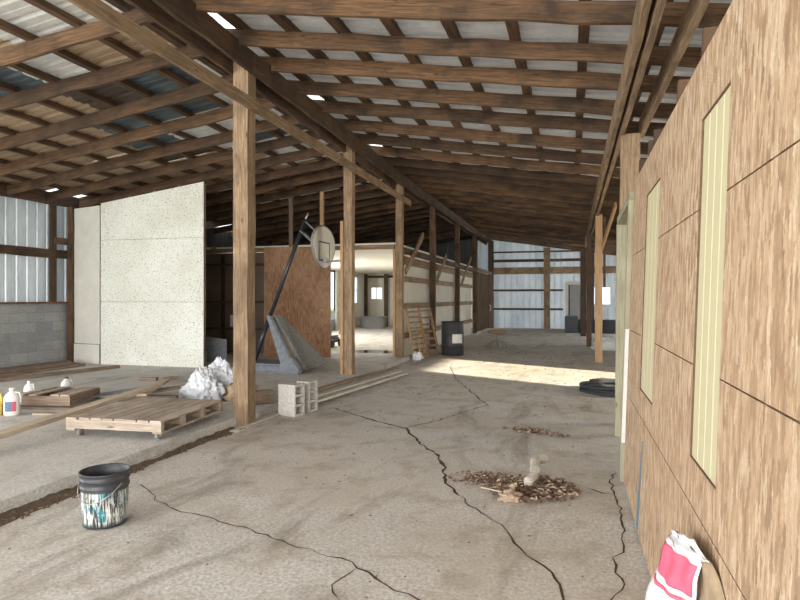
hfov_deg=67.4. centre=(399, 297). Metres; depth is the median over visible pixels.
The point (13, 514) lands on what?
drift
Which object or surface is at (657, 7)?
beam
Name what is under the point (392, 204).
rafter
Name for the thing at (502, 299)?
wall
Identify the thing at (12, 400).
jug
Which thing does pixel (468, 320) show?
wall girt
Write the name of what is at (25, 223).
wall
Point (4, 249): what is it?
wall rail
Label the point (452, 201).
rafter
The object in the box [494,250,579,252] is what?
wall girt
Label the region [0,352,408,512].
floor
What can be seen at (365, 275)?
timber post
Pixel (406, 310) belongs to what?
ladder
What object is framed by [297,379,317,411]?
concrete block
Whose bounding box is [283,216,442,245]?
rafter
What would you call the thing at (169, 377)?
scrap
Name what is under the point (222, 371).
plastic bag
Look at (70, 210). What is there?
timber post
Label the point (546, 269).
timber post
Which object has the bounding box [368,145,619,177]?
rafter
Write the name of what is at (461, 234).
rafter
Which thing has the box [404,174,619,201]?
rafter
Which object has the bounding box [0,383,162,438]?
plank
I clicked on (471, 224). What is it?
rafter
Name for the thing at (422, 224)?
rafter
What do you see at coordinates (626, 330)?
strip
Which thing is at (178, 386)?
plank
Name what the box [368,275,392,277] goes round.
wall rail
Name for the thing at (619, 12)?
rafter
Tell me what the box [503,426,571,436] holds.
leaf litter
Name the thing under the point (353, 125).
rafter
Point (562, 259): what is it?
wall girt
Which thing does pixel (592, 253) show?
timber post
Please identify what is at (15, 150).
purlin
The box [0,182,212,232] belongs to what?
wall plate
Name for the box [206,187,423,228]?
rafter
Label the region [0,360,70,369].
board
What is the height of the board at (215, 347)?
0.560 m
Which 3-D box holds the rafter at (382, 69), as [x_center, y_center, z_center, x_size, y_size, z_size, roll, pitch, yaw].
[2.345,-2.290,6.367,9.026,1.564,0.070,0,0,16]
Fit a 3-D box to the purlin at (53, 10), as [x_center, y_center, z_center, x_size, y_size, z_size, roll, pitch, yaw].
[-2.344,-2.950,10.399,0.109,0.086,12.300,0,0,16]
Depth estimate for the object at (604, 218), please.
14.02 m
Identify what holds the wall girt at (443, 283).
attached to the timber post at (457, 226)
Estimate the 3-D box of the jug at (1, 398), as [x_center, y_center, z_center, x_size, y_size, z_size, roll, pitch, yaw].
[-4.824,1.245,7.167,0.186,0.310,0.128,0,0,16]
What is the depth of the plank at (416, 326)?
14.99 m
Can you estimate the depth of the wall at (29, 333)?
12.31 m
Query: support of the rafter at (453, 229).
on the ridge beam at (150, 9)
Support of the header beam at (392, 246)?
on the wall at (213, 273)
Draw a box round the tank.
[359,316,387,328]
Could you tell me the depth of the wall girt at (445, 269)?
20.06 m
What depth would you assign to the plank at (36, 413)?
7.16 m
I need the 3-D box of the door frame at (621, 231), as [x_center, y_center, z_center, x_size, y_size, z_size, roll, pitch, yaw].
[2.406,0.350,6.540,0.120,2.301,0.090,0,0,16]
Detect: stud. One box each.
[289,198,292,246]
[320,192,323,224]
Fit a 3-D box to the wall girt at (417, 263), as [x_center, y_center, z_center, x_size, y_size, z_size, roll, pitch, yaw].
[0.418,-0.950,16.187,0.050,0.200,3.250,0,0,16]
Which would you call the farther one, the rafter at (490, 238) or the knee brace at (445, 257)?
the rafter at (490, 238)
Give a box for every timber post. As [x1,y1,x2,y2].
[49,205,56,301]
[67,207,77,361]
[233,61,255,425]
[343,145,354,374]
[364,274,367,315]
[384,274,387,326]
[395,182,403,356]
[429,205,435,348]
[455,222,459,320]
[472,234,476,332]
[488,241,493,327]
[543,247,549,328]
[580,248,585,335]
[586,235,591,346]
[592,253,593,319]
[595,214,602,361]
[619,133,639,212]
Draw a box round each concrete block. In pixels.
[278,382,304,416]
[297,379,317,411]
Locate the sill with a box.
[0,302,67,303]
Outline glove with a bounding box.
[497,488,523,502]
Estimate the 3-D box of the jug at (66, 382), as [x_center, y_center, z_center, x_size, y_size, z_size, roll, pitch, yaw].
[-4.800,1.268,8.644,0.158,0.264,0.108,0,0,-44]
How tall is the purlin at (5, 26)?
0.088 m
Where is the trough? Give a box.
[565,316,615,333]
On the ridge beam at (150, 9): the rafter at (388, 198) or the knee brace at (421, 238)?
the rafter at (388, 198)
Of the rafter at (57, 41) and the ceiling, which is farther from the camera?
the ceiling
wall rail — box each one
[0,244,67,258]
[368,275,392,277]
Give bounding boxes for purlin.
[0,18,355,194]
[0,81,314,202]
[0,109,293,205]
[0,126,274,210]
[0,158,232,217]
[1,174,216,220]
[6,147,232,209]
[9,63,334,198]
[23,0,377,190]
[105,0,329,143]
[217,13,402,157]
[268,15,432,160]
[323,17,459,163]
[379,19,487,165]
[440,21,515,168]
[505,21,544,171]
[575,0,591,173]
[611,0,673,177]
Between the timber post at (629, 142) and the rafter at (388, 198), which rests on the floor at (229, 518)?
the timber post at (629, 142)
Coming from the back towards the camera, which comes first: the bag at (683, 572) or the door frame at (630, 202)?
the door frame at (630, 202)
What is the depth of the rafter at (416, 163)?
12.24 m
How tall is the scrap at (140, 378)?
0.050 m
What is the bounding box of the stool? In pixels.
[487,330,507,348]
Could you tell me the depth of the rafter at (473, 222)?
22.24 m
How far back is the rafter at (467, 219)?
21.43 m
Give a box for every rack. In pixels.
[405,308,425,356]
[418,308,439,355]
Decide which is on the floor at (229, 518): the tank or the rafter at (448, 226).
the tank
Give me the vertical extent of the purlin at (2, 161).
0.084 m
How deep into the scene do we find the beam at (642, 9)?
5.65 m
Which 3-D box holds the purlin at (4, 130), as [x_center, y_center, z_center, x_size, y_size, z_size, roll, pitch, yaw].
[-5.324,-2.526,11.253,0.107,0.084,12.300,0,0,16]
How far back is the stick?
4.59 m
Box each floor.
[0,327,650,599]
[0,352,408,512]
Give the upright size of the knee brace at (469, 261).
1.224 m
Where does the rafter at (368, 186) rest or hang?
on the ridge beam at (150, 9)
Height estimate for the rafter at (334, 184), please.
1.147 m
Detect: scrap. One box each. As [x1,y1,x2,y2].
[139,377,157,380]
[160,376,178,379]
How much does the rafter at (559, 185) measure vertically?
1.563 m
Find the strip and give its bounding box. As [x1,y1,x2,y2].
[621,329,629,442]
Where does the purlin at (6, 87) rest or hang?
attached to the roof at (20, 13)
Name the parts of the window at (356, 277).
pane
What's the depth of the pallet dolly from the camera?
6.23 m
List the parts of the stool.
seat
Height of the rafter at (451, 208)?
1.563 m
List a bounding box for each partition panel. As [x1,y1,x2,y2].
[74,205,99,363]
[101,182,205,366]
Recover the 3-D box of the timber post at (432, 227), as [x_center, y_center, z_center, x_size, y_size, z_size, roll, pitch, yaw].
[0.971,-0.695,17.822,0.170,4.390,0.170,0,0,16]
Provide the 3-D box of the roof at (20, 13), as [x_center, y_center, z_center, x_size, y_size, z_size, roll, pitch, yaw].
[-3.826,-2.683,13.685,7.000,0.995,36.600,0,0,16]
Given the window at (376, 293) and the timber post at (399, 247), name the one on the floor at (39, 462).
the timber post at (399, 247)
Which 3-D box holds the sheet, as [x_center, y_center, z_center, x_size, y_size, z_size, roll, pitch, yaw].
[-2.421,0.090,14.150,1.589,2.620,0.020,0,0,3]
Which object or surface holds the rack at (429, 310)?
on the floor at (229, 518)
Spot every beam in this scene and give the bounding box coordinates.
[67,0,410,205]
[126,0,486,244]
[152,0,491,244]
[206,244,394,253]
[404,247,475,271]
[585,0,651,247]
[590,0,666,237]
[639,0,709,137]
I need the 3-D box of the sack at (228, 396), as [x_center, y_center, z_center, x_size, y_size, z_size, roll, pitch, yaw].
[-2.164,1.258,8.228,0.512,0.284,0.419,0,0,31]
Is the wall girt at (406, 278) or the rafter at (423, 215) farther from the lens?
the rafter at (423, 215)
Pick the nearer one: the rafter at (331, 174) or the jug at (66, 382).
the jug at (66, 382)
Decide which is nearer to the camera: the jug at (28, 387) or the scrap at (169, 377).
the jug at (28, 387)
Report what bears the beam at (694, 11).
attached to the timber post at (629, 142)
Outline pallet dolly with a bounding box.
[66,397,221,438]
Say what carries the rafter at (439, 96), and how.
on the ridge beam at (185, 12)
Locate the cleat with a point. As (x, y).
(62, 241)
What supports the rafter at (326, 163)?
on the ridge beam at (150, 9)
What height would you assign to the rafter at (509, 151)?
1.561 m
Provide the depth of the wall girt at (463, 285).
23.86 m
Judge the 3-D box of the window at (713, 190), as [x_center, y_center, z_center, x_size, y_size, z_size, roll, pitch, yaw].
[1.070,-0.037,2.050,0.073,1.266,0.430,0,0,16]
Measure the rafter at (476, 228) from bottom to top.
1.562 m
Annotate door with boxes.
[476,268,491,331]
[565,281,579,318]
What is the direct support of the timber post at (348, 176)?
on the floor at (39, 462)
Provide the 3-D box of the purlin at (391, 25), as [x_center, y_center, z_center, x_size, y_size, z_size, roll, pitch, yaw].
[0.169,-2.758,6.974,0.112,0.083,15.500,0,0,16]
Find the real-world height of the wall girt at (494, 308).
0.100 m
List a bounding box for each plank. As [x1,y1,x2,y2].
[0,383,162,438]
[21,405,73,410]
[32,412,57,414]
[85,398,121,401]
[92,387,139,397]
[109,384,184,396]
[136,379,169,395]
[416,326,420,351]
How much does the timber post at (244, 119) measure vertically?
4.390 m
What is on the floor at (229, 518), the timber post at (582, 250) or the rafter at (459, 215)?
the timber post at (582, 250)
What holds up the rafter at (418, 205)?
on the ridge beam at (150, 9)
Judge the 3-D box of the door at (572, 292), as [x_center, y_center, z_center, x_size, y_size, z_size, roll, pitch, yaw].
[8.461,0.350,28.965,0.940,2.300,0.090,0,0,16]
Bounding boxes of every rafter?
[0,8,152,67]
[0,44,204,111]
[0,75,232,151]
[0,97,276,175]
[7,116,300,194]
[46,131,322,201]
[79,144,341,207]
[192,0,730,27]
[206,155,381,193]
[206,165,394,203]
[206,173,405,213]
[206,180,415,220]
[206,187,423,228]
[214,193,431,233]
[225,28,700,67]
[230,198,438,236]
[256,202,444,237]
[259,56,690,93]
[259,206,450,241]
[272,212,437,243]
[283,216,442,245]
[288,80,675,118]
[298,219,446,244]
[312,99,665,136]
[335,118,647,154]
[335,222,451,243]
[353,133,646,166]
[355,225,454,243]
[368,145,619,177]
[372,228,460,242]
[382,156,619,187]
[387,230,464,242]
[393,165,619,194]
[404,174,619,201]
[404,233,468,244]
[414,180,618,207]
[422,187,618,212]
[430,193,618,217]
[437,198,616,221]
[443,203,616,225]
[450,207,616,229]
[451,210,615,232]
[456,214,615,234]
[460,217,615,237]
[465,220,615,240]
[469,223,615,242]
[473,226,615,244]
[476,228,615,246]
[478,230,615,248]
[483,233,615,250]
[486,235,615,252]
[488,237,615,253]
[490,238,615,255]
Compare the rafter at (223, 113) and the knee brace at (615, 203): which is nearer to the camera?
the rafter at (223, 113)
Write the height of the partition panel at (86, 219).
3.360 m
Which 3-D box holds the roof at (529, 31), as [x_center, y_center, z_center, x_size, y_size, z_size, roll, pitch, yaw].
[4.056,-2.421,11.425,9.700,1.538,36.600,0,0,16]
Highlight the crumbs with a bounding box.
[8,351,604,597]
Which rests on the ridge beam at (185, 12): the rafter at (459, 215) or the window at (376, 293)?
the rafter at (459, 215)
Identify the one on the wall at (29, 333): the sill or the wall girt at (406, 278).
the sill
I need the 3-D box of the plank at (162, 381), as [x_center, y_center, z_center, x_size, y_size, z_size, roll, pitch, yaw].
[-3.315,1.200,8.103,0.120,0.030,1.386,0,0,-10]
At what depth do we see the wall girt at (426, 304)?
16.19 m
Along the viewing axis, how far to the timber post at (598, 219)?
13.99 m
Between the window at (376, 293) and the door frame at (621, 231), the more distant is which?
the window at (376, 293)
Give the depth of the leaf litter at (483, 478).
4.94 m
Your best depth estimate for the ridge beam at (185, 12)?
7.75 m
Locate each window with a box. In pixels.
[355,276,357,303]
[370,287,382,299]
[594,286,610,304]
[640,178,659,403]
[690,81,730,488]
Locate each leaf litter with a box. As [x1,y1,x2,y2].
[448,470,519,486]
[486,474,580,502]
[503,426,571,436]
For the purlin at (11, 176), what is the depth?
12.03 m
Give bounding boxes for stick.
[481,486,502,491]
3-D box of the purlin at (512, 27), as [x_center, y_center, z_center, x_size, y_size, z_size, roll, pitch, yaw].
[1.342,-2.568,6.637,0.115,0.082,15.500,0,0,16]
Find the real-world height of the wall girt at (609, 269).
0.340 m
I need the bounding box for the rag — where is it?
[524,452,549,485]
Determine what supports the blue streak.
attached to the wall at (748, 526)
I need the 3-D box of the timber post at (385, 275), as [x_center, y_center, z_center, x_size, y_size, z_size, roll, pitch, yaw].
[-0.733,0.120,31.367,0.180,2.760,0.140,0,0,16]
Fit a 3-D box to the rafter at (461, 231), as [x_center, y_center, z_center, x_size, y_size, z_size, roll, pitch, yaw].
[0.086,-2.540,26.693,6.976,1.136,0.072,0,0,15]
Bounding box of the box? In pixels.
[230,315,232,326]
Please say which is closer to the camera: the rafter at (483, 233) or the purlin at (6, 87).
the purlin at (6, 87)
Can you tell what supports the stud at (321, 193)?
on the header beam at (392, 246)
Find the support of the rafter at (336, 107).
on the ridge beam at (185, 12)
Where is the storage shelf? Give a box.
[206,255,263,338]
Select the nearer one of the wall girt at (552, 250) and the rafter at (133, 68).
the rafter at (133, 68)
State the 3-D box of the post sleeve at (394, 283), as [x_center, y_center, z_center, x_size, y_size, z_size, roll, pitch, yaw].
[-0.121,0.120,14.308,0.050,2.560,0.170,0,0,16]
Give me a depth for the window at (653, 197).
3.64 m
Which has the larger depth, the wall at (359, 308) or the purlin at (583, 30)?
the wall at (359, 308)
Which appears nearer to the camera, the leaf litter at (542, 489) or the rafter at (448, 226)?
the leaf litter at (542, 489)
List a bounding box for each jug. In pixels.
[0,393,2,415]
[3,387,21,415]
[23,381,34,391]
[61,377,72,387]
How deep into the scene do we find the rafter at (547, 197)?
14.73 m
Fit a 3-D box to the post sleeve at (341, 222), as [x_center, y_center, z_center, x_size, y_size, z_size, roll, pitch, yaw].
[-1.038,0.000,10.982,0.050,2.800,0.180,0,0,16]
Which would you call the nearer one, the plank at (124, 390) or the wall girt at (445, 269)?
the plank at (124, 390)
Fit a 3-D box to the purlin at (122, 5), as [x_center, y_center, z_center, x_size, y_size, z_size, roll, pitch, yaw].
[-1.748,-3.037,10.228,0.106,0.087,12.300,0,0,16]
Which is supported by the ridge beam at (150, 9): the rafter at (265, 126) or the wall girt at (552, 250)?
the rafter at (265, 126)
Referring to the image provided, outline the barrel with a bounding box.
[441,321,463,355]
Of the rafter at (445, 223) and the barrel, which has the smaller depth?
the barrel
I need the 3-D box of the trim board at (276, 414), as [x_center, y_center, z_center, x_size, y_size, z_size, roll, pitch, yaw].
[-1.565,1.484,7.637,0.050,0.023,1.983,0,0,19]
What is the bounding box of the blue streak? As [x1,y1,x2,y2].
[636,442,642,529]
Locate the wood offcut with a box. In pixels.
[256,389,273,403]
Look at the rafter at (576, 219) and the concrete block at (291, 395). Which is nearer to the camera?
the concrete block at (291, 395)
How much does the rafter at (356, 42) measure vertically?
1.565 m
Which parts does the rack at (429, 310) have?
rail, rail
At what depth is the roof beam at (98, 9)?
6.13 m
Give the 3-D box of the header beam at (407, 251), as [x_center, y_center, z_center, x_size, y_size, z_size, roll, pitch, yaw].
[1.591,-1.161,19.986,0.128,0.151,11.300,0,0,16]
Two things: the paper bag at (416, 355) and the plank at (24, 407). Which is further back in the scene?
the paper bag at (416, 355)
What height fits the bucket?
0.355 m
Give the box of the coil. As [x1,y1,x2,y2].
[579,378,614,396]
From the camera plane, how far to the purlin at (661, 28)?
5.53 m
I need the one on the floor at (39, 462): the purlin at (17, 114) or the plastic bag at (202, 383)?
the plastic bag at (202, 383)
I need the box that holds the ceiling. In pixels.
[206,243,481,273]
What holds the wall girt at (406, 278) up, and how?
attached to the timber post at (432, 227)
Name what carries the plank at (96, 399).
on the floor at (39, 462)
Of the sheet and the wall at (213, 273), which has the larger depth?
the wall at (213, 273)
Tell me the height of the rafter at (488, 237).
1.563 m
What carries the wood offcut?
on the floor at (39, 462)
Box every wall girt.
[404,256,429,268]
[404,276,429,283]
[404,302,429,308]
[436,264,454,273]
[436,281,454,286]
[436,302,454,306]
[460,283,472,287]
[460,301,472,304]
[463,319,472,323]
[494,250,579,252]
[494,258,579,262]
[494,266,615,274]
[494,289,562,290]
[494,308,562,309]
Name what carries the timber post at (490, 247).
on the floor at (229, 518)
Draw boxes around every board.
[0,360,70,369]
[0,362,74,373]
[0,363,85,376]
[0,365,119,381]
[206,337,226,362]
[229,413,279,431]
[318,367,398,390]
[318,370,400,396]
[318,372,407,402]
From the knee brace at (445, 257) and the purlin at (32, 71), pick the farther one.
the knee brace at (445, 257)
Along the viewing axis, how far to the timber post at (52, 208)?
12.67 m
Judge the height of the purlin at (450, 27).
0.081 m
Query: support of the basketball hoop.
on the floor at (39, 462)
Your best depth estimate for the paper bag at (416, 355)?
14.43 m
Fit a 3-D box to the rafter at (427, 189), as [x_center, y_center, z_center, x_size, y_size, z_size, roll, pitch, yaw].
[4.846,-2.287,15.087,9.026,1.564,0.061,0,0,16]
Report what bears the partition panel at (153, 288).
on the floor at (39, 462)
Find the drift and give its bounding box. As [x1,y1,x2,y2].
[0,427,245,526]
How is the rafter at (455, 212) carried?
on the ridge beam at (185, 12)
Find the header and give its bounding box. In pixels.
[617,191,633,224]
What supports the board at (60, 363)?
on the board at (75, 364)
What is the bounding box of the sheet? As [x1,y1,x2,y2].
[264,246,330,357]
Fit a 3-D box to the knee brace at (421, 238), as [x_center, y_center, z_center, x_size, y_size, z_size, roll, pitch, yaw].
[0.379,-1.160,15.288,0.040,1.200,1.872,0,0,16]
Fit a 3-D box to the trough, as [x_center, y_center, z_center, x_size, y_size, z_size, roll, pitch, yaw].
[9.291,1.140,25.598,4.350,0.720,1.165,0,0,16]
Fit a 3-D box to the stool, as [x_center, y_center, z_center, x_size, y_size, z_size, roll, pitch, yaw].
[2.913,1.240,18.008,0.620,0.520,0.626,0,0,16]
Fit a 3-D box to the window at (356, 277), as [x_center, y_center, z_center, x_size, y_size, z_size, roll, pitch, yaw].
[-2.353,-0.400,30.323,0.080,1.400,1.200,0,0,16]
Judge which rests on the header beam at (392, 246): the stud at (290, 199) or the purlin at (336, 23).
the stud at (290, 199)
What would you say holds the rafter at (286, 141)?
on the wall plate
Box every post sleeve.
[340,221,343,374]
[393,249,395,356]
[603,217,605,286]
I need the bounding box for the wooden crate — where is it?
[18,386,99,405]
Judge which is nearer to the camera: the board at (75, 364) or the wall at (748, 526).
the wall at (748, 526)
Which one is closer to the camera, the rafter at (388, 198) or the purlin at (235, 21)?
the purlin at (235, 21)
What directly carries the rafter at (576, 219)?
on the ridge beam at (185, 12)
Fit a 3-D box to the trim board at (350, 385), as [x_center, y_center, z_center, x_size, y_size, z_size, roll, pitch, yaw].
[-0.698,1.430,10.083,0.120,0.070,3.812,0,0,21]
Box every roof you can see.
[0,0,472,247]
[208,0,732,177]
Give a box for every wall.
[0,196,334,310]
[0,303,334,367]
[206,252,263,352]
[335,270,363,329]
[368,273,484,327]
[404,255,470,355]
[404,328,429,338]
[419,238,615,328]
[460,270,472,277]
[624,0,799,599]
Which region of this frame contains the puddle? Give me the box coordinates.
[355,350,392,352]
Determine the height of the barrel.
0.885 m
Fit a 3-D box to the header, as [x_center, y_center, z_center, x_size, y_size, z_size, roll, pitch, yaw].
[2.158,-0.830,5.675,0.100,0.070,1.700,0,0,17]
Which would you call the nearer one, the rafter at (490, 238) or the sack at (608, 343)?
the sack at (608, 343)
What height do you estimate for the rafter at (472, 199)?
1.561 m
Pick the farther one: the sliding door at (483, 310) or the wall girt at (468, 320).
the sliding door at (483, 310)
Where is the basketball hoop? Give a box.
[256,213,339,374]
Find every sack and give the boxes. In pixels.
[222,382,257,401]
[590,336,614,349]
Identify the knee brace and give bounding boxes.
[404,232,423,274]
[436,254,446,281]
[461,256,470,285]
[602,202,616,251]
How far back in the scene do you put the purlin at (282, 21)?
7.20 m
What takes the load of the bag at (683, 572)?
on the floor at (229, 518)
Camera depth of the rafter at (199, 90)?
8.66 m
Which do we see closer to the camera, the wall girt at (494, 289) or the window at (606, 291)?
the window at (606, 291)
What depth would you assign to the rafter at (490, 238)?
28.93 m
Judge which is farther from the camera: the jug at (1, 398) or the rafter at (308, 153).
the rafter at (308, 153)
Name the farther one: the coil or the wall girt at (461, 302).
the wall girt at (461, 302)
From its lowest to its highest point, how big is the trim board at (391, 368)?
0.080 m
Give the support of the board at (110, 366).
on the floor at (39, 462)
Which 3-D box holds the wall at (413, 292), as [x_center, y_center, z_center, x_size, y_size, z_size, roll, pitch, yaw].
[1.437,0.200,20.030,0.040,2.600,11.300,0,0,16]
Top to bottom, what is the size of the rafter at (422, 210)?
1.148 m
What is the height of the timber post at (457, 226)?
4.390 m
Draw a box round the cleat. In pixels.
[54,237,67,244]
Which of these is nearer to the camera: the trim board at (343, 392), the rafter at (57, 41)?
the rafter at (57, 41)
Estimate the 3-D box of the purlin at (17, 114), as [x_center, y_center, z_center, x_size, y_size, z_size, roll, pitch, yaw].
[-4.728,-2.612,11.083,0.109,0.087,12.300,0,0,16]
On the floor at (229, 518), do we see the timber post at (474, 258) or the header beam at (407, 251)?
the timber post at (474, 258)
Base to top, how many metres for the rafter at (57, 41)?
1.138 m
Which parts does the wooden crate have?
rail, rail, rail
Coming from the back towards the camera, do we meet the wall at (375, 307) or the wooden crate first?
the wall at (375, 307)
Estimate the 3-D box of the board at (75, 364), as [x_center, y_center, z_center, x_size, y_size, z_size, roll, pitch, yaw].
[-6.978,1.371,10.999,0.221,0.049,2.901,0,0,16]
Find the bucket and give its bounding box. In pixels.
[77,463,130,529]
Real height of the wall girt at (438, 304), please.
0.140 m
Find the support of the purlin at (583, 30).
attached to the roof at (529, 31)
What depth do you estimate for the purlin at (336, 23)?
7.06 m
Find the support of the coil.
on the floor at (229, 518)
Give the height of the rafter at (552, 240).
1.566 m
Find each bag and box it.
[178,365,225,399]
[208,356,232,385]
[412,351,423,360]
[645,529,724,599]
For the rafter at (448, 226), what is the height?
1.134 m
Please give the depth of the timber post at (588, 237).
18.44 m
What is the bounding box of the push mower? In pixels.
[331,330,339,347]
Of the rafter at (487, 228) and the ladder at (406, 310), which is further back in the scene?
the rafter at (487, 228)
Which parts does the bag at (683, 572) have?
pink panel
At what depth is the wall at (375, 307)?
31.68 m
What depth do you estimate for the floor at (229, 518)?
4.30 m
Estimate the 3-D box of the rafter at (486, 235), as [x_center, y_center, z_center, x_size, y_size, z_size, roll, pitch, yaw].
[8.200,-2.287,26.784,9.026,1.562,0.059,0,0,16]
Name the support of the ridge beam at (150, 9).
attached to the roof at (529, 31)
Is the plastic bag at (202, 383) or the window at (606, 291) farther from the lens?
the window at (606, 291)
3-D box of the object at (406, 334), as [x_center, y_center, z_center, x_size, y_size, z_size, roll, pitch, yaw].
[0.418,0.950,16.187,0.050,0.140,3.250,0,0,16]
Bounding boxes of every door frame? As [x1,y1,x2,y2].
[615,224,626,435]
[619,199,633,481]

